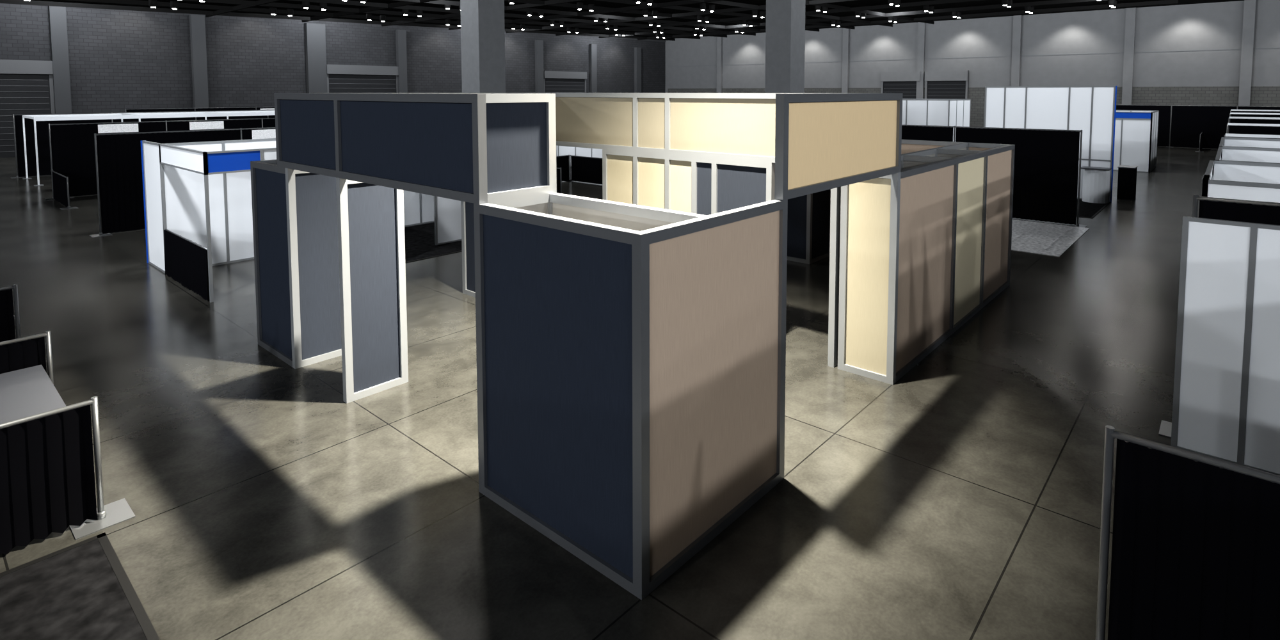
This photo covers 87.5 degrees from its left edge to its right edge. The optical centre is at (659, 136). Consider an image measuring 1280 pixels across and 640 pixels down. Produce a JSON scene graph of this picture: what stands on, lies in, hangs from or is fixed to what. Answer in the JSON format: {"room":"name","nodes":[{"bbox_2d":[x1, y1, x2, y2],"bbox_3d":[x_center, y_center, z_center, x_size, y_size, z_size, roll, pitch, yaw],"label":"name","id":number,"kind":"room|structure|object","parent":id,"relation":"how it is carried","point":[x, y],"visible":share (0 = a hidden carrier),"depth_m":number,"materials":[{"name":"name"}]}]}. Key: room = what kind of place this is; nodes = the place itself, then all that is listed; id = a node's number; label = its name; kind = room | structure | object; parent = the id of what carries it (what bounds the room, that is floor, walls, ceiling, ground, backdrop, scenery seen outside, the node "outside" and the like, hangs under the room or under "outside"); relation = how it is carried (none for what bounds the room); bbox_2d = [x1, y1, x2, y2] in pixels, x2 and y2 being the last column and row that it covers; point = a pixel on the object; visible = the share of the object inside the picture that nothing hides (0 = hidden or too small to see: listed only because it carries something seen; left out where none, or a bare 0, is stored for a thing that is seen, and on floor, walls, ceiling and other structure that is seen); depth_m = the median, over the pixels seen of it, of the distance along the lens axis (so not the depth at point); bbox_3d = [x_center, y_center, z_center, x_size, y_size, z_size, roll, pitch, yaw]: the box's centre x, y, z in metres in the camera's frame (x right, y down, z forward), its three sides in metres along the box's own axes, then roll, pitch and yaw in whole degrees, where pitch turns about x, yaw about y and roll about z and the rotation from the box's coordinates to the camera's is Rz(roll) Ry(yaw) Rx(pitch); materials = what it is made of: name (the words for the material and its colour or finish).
{"room":"exhibition hall","nodes":[
{"label":"exhibition hall","id":0,"kind":"room"},
{"bbox_2d":[0,3,665,158],"bbox_3d":[-29.497,-3.870,38.287,0.850,9.300,93.600,3,5,41],"label":"wall","id":1,"kind":"structure","parent":0,"point":[54,59],"depth_m":41.98,"materials":[{"name":"grey"}]},
{"bbox_2d":[460,0,505,92],"bbox_3d":[-5.196,-2.006,19.798,0.980,8.053,0.960,3,5,41],"label":"column","id":2,"kind":"structure","parent":0,"point":[482,29],"depth_m":19.44,"materials":[{"name":"paint"}]},
{"bbox_2d":[0,0,1244,40],"bbox_3d":[2.410,-5.256,10.321,84.500,2.295,93.000,3,5,41],"label":"ceiling","id":3,"kind":"structure","parent":0,"point":[678,18],"depth_m":42.29,"materials":[{"name":"black metal"}]},
{"bbox_2d":[24,0,1117,38],"bbox_3d":[-0.797,-7.196,35.285,36.360,1.385,46.042,3,5,41],"label":"ceiling lights","id":4,"kind":"object","parent":3,"relation":"attached to","point":[174,5],"depth_m":41.92},
{"bbox_2d":[0,141,1274,639],"bbox_3d":[2.872,2.567,11.769,95.000,0.001,105.000,3,5,41],"label":"floor","id":5,"kind":"structure","parent":0,"point":[959,497],"depth_m":6.02,"materials":[{"name":"concrete"}]},
{"bbox_2d":[0,284,20,341],"bbox_3d":[-8.889,2.388,7.112,0.360,0.980,3.360,3,5,41],"label":"drape","id":6,"kind":"object","parent":5,"relation":"on","point":[7,324],"visible":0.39,"depth_m":8.19,"materials":[{"name":"black fabric"}]},
{"bbox_2d":[0,330,53,384],"bbox_3d":[-7.030,2.495,5.518,0.360,0.980,3.360,3,5,41],"label":"drape","id":7,"kind":"object","parent":5,"relation":"on","point":[23,352],"visible":0.3,"depth_m":6.51,"materials":[{"name":"black fabric"}]},
{"bbox_2d":[0,364,66,424],"bbox_3d":[-5.967,2.625,5.299,1.330,0.750,1.780,3,5,41],"label":"table","id":8,"kind":"object","parent":5,"relation":"on","point":[25,392],"visible":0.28,"depth_m":5.75,"materials":[{"name":"grey"}]},
{"bbox_2d":[0,396,135,553],"bbox_3d":[-5.362,2.591,4.088,0.360,0.980,3.360,3,5,41],"label":"drape","id":9,"kind":"object","parent":5,"relation":"on","point":[47,484],"visible":1,"depth_m":5.02,"materials":[{"name":"black fabric"}]},
{"bbox_2d":[0,532,159,639],"bbox_3d":[-3.579,3.346,0.066,7.500,0.010,6.800,3,5,41],"label":"carpet","id":10,"kind":"structure","parent":5,"relation":"on","point":[82,590],"depth_m":4.40,"materials":[{"name":"black carpet"}]},
{"bbox_2d":[10,109,275,178],"bbox_3d":[-20.131,-0.004,31.670,0.360,2.470,15.360,3,5,41],"label":"drape","id":11,"kind":"object","parent":5,"relation":"on","point":[42,127],"visible":0.21,"depth_m":26.56,"materials":[{"name":"black fabric"}]},
{"bbox_2d":[22,110,275,186],"bbox_3d":[-19.347,0.171,29.289,3.140,2.440,12.240,3,5,41],"label":"frame","id":12,"kind":"object","parent":5,"relation":"on","point":[208,114],"visible":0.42,"depth_m":26.29,"materials":[{"name":"white metal"}]},
{"bbox_2d":[44,117,275,209],"bbox_3d":[-14.028,0.535,24.522,2.960,2.350,12.360,3,5,41],"label":"drape","id":13,"kind":"object","parent":5,"relation":"on","point":[73,171],"visible":0.24,"depth_m":21.43,"materials":[{"name":"black fabric"}]},
{"bbox_2d":[89,127,275,237],"bbox_3d":[-10.117,0.892,18.958,0.360,2.382,9.360,3,5,41],"label":"drape","id":14,"kind":"object","parent":5,"relation":"on","point":[119,159],"visible":0.23,"depth_m":15.96,"materials":[{"name":"black fabric"}]},
{"bbox_2d":[125,106,274,112],"bbox_3d":[-19.379,-0.780,43.260,0.360,2.470,24.360,3,5,41],"label":"drape","id":15,"kind":"object","parent":5,"relation":"on","point":[240,108],"visible":0.1,"depth_m":36.46,"materials":[{"name":"black fabric"}]},
{"bbox_2d":[140,138,276,302],"bbox_3d":[-7.611,1.288,12.917,3.812,2.400,3.040,3,5,41],"label":"shell","id":16,"kind":"object","parent":5,"relation":"on","point":[197,196],"visible":0.59,"depth_m":12.51,"materials":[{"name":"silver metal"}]},
{"bbox_2d":[404,222,462,263],"bbox_3d":[-5.424,2.344,15.033,3.250,0.010,5.950,3,5,41],"label":"curtain","id":17,"kind":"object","parent":5,"relation":"on","point":[419,239],"depth_m":14.54,"materials":[{"name":"black fabric"}]},
{"bbox_2d":[403,190,461,245],"bbox_3d":[-4.790,1.033,16.415,2.445,2.440,3.045,3,5,41],"label":"shell","id":18,"kind":"object","parent":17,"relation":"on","point":[419,208],"visible":0.08,"depth_m":14.96,"materials":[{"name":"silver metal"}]},
{"bbox_2d":[556,145,602,158],"bbox_3d":[-4.529,-0.036,31.181,2.945,2.600,9.045,3,5,41],"label":"shell","id":19,"kind":"object","parent":5,"relation":"on","point":[561,150],"visible":0.04,"depth_m":30.06,"materials":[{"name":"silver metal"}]},
{"bbox_2d":[556,154,602,193],"bbox_3d":[-3.232,1.322,23.020,3.360,0.980,3.360,3,5,41],"label":"drapes","id":20,"kind":"object","parent":5,"relation":"on","point":[569,168],"visible":0.34,"depth_m":24.61,"materials":[{"name":"black fabric"}]},
{"bbox_2d":[250,92,1015,600],"bbox_3d":[0.116,0.992,10.370,7.580,3.330,9.530,3,5,41],"label":"booth","id":21,"kind":"object","parent":5,"relation":"on","point":[631,342],"visible":1,"depth_m":5.89,"materials":[{"name":"grey fabric"}]},
{"bbox_2d":[901,98,970,142],"bbox_3d":[11.438,-0.288,31.950,5.545,3.000,3.045,3,5,41],"label":"shell","id":22,"kind":"object","parent":5,"relation":"on","point":[941,112],"visible":0.2,"depth_m":29.71,"materials":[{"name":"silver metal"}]},
{"bbox_2d":[901,124,1087,227],"bbox_3d":[8.178,0.908,18.584,6.360,2.400,0.360,3,5,41],"label":"drapes","id":23,"kind":"object","parent":5,"relation":"on","point":[1046,170],"visible":0.38,"depth_m":17.23,"materials":[{"name":"black fabric"}]},
{"bbox_2d":[1011,219,1089,256],"bbox_3d":[6.979,2.206,16.995,6.200,0.022,3.700,3,5,41],"label":"carpet","id":24,"kind":"structure","parent":5,"relation":"on","point":[1030,237],"depth_m":15.39,"materials":[{"name":"carpet"}]},
{"bbox_2d":[983,85,1116,202],"bbox_3d":[12.608,0.138,21.695,3.672,3.520,0.840,3,5,41],"label":"wall","id":25,"kind":"structure","parent":5,"relation":"on","point":[1090,109],"depth_m":20.92,"materials":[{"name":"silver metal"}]},
{"bbox_2d":[1076,199,1110,218],"bbox_3d":[11.188,2.000,20.162,3.650,0.010,3.400,3,5,41],"label":"floor","id":26,"kind":"structure","parent":5,"relation":"on","point":[1088,210],"depth_m":19.06,"materials":[{"name":"black"}]},
{"bbox_2d":[1080,166,1111,203],"bbox_3d":[13.172,1.474,20.202,0.740,1.055,0.520,3,5,41],"label":"counter","id":27,"kind":"object","parent":26,"relation":"on","point":[1096,187],"depth_m":20.04,"materials":[{"name":"white"}]},
{"bbox_2d":[1116,165,1137,200],"bbox_3d":[14.708,1.446,21.024,0.460,1.000,0.690,3,5,41],"label":"counter","id":28,"kind":"object","parent":5,"relation":"on","point":[1127,175],"visible":1,"depth_m":20.79,"materials":[{"name":"black"}]},
{"bbox_2d":[1112,110,1159,172],"bbox_3d":[20.151,0.109,29.759,3.045,2.500,3.045,3,5,41],"label":"shell","id":29,"kind":"object","parent":5,"relation":"on","point":[1136,131],"visible":0.53,"depth_m":28.08,"materials":[{"name":"white plastic"}]},
{"bbox_2d":[1158,419,1171,437],"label":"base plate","id":30,"kind":"object","parent":5,"relation":"on","point":[1165,428],"depth_m":6.63,"materials":[{"name":"silver metal"}]},
{"bbox_2d":[1095,424,1279,639],"bbox_3d":[3.450,2.370,2.510,3.360,1.630,0.360,3,5,41],"label":"drape","id":31,"kind":"object","parent":5,"relation":"on","point":[1195,548],"visible":1,"depth_m":3.25,"materials":[{"name":"black fabric"}]},
{"bbox_2d":[1116,104,1279,152],"bbox_3d":[31.029,-0.475,38.257,21.360,2.530,3.260,3,5,41],"label":"drape","id":32,"kind":"object","parent":5,"relation":"on","point":[1199,127],"visible":0.26,"depth_m":39.66,"materials":[{"name":"black fabric"}]},
{"bbox_2d":[1170,216,1279,475],"bbox_3d":[5.910,1.898,5.302,2.865,2.200,0.045,3,5,41],"label":"panels","id":33,"kind":"object","parent":5,"relation":"on","point":[1226,406],"visible":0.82,"depth_m":5.98,"materials":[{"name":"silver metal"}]},
{"bbox_2d":[1192,194,1279,225],"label":"drapes","id":34,"kind":"object","parent":5,"relation":"on","point":[1256,212],"depth_m":6.21,"materials":[{"name":"black fabric"}]},
{"bbox_2d":[1201,160,1279,202],"bbox_3d":[7.630,1.665,6.983,3.082,2.440,2.595,3,5,41],"label":"shell","id":35,"kind":"object","parent":5,"relation":"on","point":[1222,179],"visible":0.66,"depth_m":7.34,"materials":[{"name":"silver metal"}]},
{"bbox_2d":[1214,146,1279,163],"bbox_3d":[9.493,1.523,9.102,3.025,2.440,2.945,3,5,41],"label":"shell","id":36,"kind":"object","parent":5,"relation":"on","point":[1229,153],"visible":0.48,"depth_m":10.81,"materials":[{"name":"white plastic"}]},
{"bbox_2d":[1219,136,1279,148],"bbox_3d":[11.448,1.371,11.373,3.025,2.440,2.945,3,5,41],"label":"shell","id":37,"kind":"object","parent":5,"relation":"on","point":[1225,141],"visible":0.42,"depth_m":13.04,"materials":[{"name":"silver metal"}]},
{"bbox_2d":[1223,109,1279,138],"bbox_3d":[22.395,0.494,24.021,3.360,2.500,30.360,3,5,41],"label":"shell","id":38,"kind":"object","parent":5,"relation":"on","point":[1250,123],"visible":0.15,"depth_m":18.07,"materials":[{"name":"white plastic"}]},
{"bbox_2d":[764,0,805,92],"bbox_3d":[4.014,-2.186,21.302,0.980,8.210,0.960,3,5,41],"label":"column","id":39,"kind":"structure","parent":0,"point":[785,19],"depth_m":20.94,"materials":[{"name":"paint"}]},
{"bbox_2d":[665,0,1279,141],"bbox_3d":[32.780,-4.373,45.804,84.500,9.300,0.800,3,5,41],"label":"wall","id":40,"kind":"structure","parent":0,"point":[1227,54],"depth_m":49.66,"materials":[{"name":"paint"}]}
]}

